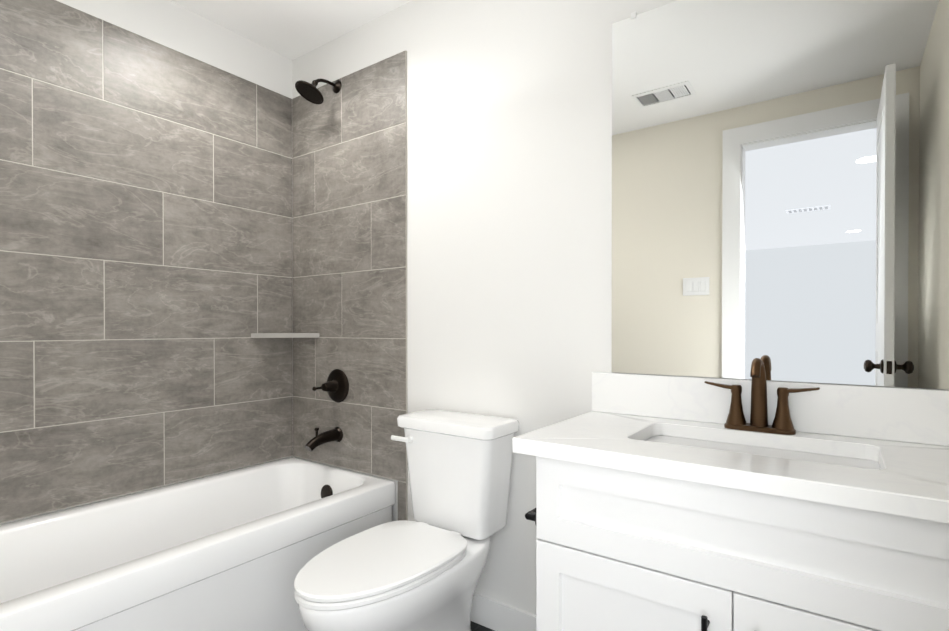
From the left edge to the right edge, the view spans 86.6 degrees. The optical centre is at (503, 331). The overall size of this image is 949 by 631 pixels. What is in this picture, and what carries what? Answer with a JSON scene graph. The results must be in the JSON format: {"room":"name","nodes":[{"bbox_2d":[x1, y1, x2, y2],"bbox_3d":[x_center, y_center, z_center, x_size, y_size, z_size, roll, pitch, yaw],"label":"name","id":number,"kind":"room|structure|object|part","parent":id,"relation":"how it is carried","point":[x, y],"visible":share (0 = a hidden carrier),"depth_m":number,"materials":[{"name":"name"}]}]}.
{"room":"bathroom","nodes":[
{"label":"bathroom","id":0,"kind":"room"},
{"bbox_2d":[0,0,293,524],"bbox_3d":[-1.671,-0.138,1.852,0.115,2.522,1.900,0,0,34],"label":"wall","id":1,"kind":"structure","parent":0,"point":[173,25],"depth_m":2.21,"materials":[{"name":"white paint"}]},
{"bbox_2d":[0,0,292,523],"bbox_3d":[-1.538,-0.274,1.937,0.010,1.841,1.590,0,0,34],"label":"wall tile","id":2,"kind":"structure","parent":1,"relation":"attached to","point":[145,238],"depth_m":2.01,"materials":[{"name":"tile"}]},
{"bbox_2d":[170,0,411,59],"bbox_3d":[-0.503,-1.434,1.058,2.930,0.080,2.130,0,0,34],"label":"ceiling","id":3,"kind":"structure","parent":0,"point":[292,29],"depth_m":2.24,"materials":[{"name":"white paint"}]},
{"bbox_2d":[471,621,493,630],"bbox_3d":[-0.503,1.158,1.076,2.930,0.060,2.130,0,0,34],"label":"floor","id":4,"kind":"structure","parent":0,"point":[476,626],"depth_m":1.90,"materials":[{"name":"tile"}]},
{"bbox_2d":[0,457,394,630],"bbox_3d":[-1.203,0.886,1.754,0.752,0.475,1.524,0,0,34],"label":"bathtub","id":5,"kind":"object","parent":4,"relation":"on","point":[237,550],"visible":0.85,"depth_m":1.73,"materials":[{"name":"white ceramic"}]},
{"bbox_2d":[294,409,518,630],"bbox_3d":[-0.327,0.720,1.636,0.450,0.809,0.745,0,0,34],"label":"toilet","id":6,"kind":"object","parent":4,"relation":"on","point":[424,572],"visible":1,"depth_m":1.66,"materials":[{"name":"white ceramic"}]},
{"bbox_3d":[-0.378,0.704,1.554,0.380,0.043,0.552,0,0,34],"label":"seat","id":7,"kind":"part","parent":6,"relation":"part of","materials":[{"name":"white plastic"}]},
{"bbox_3d":[-0.381,0.399,1.876,0.091,0.025,0.028,0,0,34],"label":"lever","id":8,"kind":"part","parent":6,"relation":"part of","materials":[{"name":"white plastic"}]},
{"bbox_3d":[-0.174,0.514,1.857,0.444,0.401,0.206,0,0,34],"label":"tank","id":9,"kind":"part","parent":6,"relation":"part of","materials":[{"name":"white ceramic"}]},
{"bbox_2d":[512,358,948,630],"bbox_3d":[0.580,0.598,1.180,1.018,1.058,0.508,0,0,34],"label":"bathroom vanity","id":10,"kind":"object","parent":4,"relation":"on","point":[758,502],"visible":1,"depth_m":1.09,"materials":[{"name":"white paint"}]},
{"bbox_3d":[0.272,0.771,1.137,0.450,0.503,0.019,0,0,34],"label":"door","id":11,"kind":"part","parent":10,"relation":"part of","materials":[{"name":"white paint"}]},
{"bbox_3d":[0.445,0.645,0.987,0.105,0.154,0.036,0,0,34],"label":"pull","id":12,"kind":"part","parent":10,"relation":"part of","materials":[{"name":"black metal"}]},
{"bbox_2d":[512,411,948,522],"bbox_3d":[0.582,0.283,1.181,1.018,0.036,0.501,0,0,34],"label":"countertop","id":13,"kind":"structure","parent":10,"relation":"on","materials":[{"name":"stone"}]},
{"bbox_2d":[704,358,819,434],"bbox_3d":[0.668,0.166,1.323,0.276,0.196,0.114,0,0,34],"label":"faucet","id":14,"kind":"object","parent":13,"relation":"on","point":[756,406],"depth_m":1.34,"materials":[{"name":"brown metal"}]},
{"bbox_3d":[0.461,0.411,1.008,0.904,0.210,0.019,0,0,34],"label":"drawer","id":15,"kind":"part","parent":10,"relation":"part of","materials":[{"name":"white paint"}]},
{"bbox_3d":[0.649,0.773,0.883,0.450,0.503,0.019,0,0,34],"label":"door","id":16,"kind":"part","parent":10,"relation":"part of","materials":[{"name":"white paint"}]},
{"bbox_2d":[292,0,948,614],"bbox_3d":[0.059,-0.139,1.903,2.930,2.522,0.115,0,0,34],"label":"wall","id":17,"kind":"structure","parent":0,"point":[508,208],"depth_m":1.86,"materials":[{"name":"white paint"}]},
{"bbox_2d":[251,333,318,337],"bbox_3d":[-1.060,0.018,2.441,0.221,0.022,0.221,0,0,34],"label":"corner shelf","id":18,"kind":"object","parent":17,"relation":"attached to","point":[284,335],"visible":1,"depth_m":2.42,"materials":[{"name":"grey stone"}]},
{"bbox_2d":[292,50,407,520],"bbox_3d":[-0.752,-0.039,2.374,0.810,2.317,0.010,0,0,34],"label":"wall tile","id":19,"kind":"structure","parent":17,"relation":"attached to","point":[349,196],"depth_m":2.32,"materials":[{"name":"tile"}]},
{"bbox_2d":[295,79,341,103],"bbox_3d":[-0.849,-1.119,2.299,0.131,0.149,0.210,0,0,34],"label":"shower head","id":20,"kind":"object","parent":19,"relation":"attached to","point":[309,92],"visible":1,"depth_m":2.27},
{"bbox_2d":[305,427,342,451],"bbox_3d":[-0.839,0.489,2.325,0.072,0.105,0.173,0,0,34],"label":"tub spout","id":21,"kind":"object","parent":19,"relation":"attached to","point":[332,435],"visible":1,"depth_m":2.31,"materials":[{"name":"brown metal"}]},
{"bbox_2d":[312,369,348,402],"bbox_3d":[-0.816,0.257,2.358,0.160,0.160,0.090,0,0,34],"label":"handle","id":22,"kind":"object","parent":19,"relation":"attached to","point":[335,386],"visible":1,"depth_m":2.36,"materials":[{"name":"brown metal"}]},
{"bbox_2d":[471,592,535,630],"bbox_3d":[-0.039,1.069,1.900,0.906,0.107,0.014,0,0,34],"label":"baseboard","id":23,"kind":"structure","parent":17,"relation":"attached to","point":[492,614],"depth_m":1.88,"materials":[{"name":"white paint"}]},
{"bbox_2d":[592,372,948,445],"bbox_3d":[0.717,0.199,1.380,1.018,0.128,0.020,0,0,34],"label":"backsplash","id":24,"kind":"structure","parent":17,"relation":"attached to","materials":[{"name":"stone"}]},
{"bbox_2d":[612,0,948,388],"bbox_3d":[0.746,-0.436,1.363,0.954,1.137,0.009,0,0,34],"label":"mirror","id":25,"kind":"object","parent":17,"relation":"attached to","point":[780,189],"visible":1,"depth_m":1.36,"materials":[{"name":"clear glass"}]}
]}

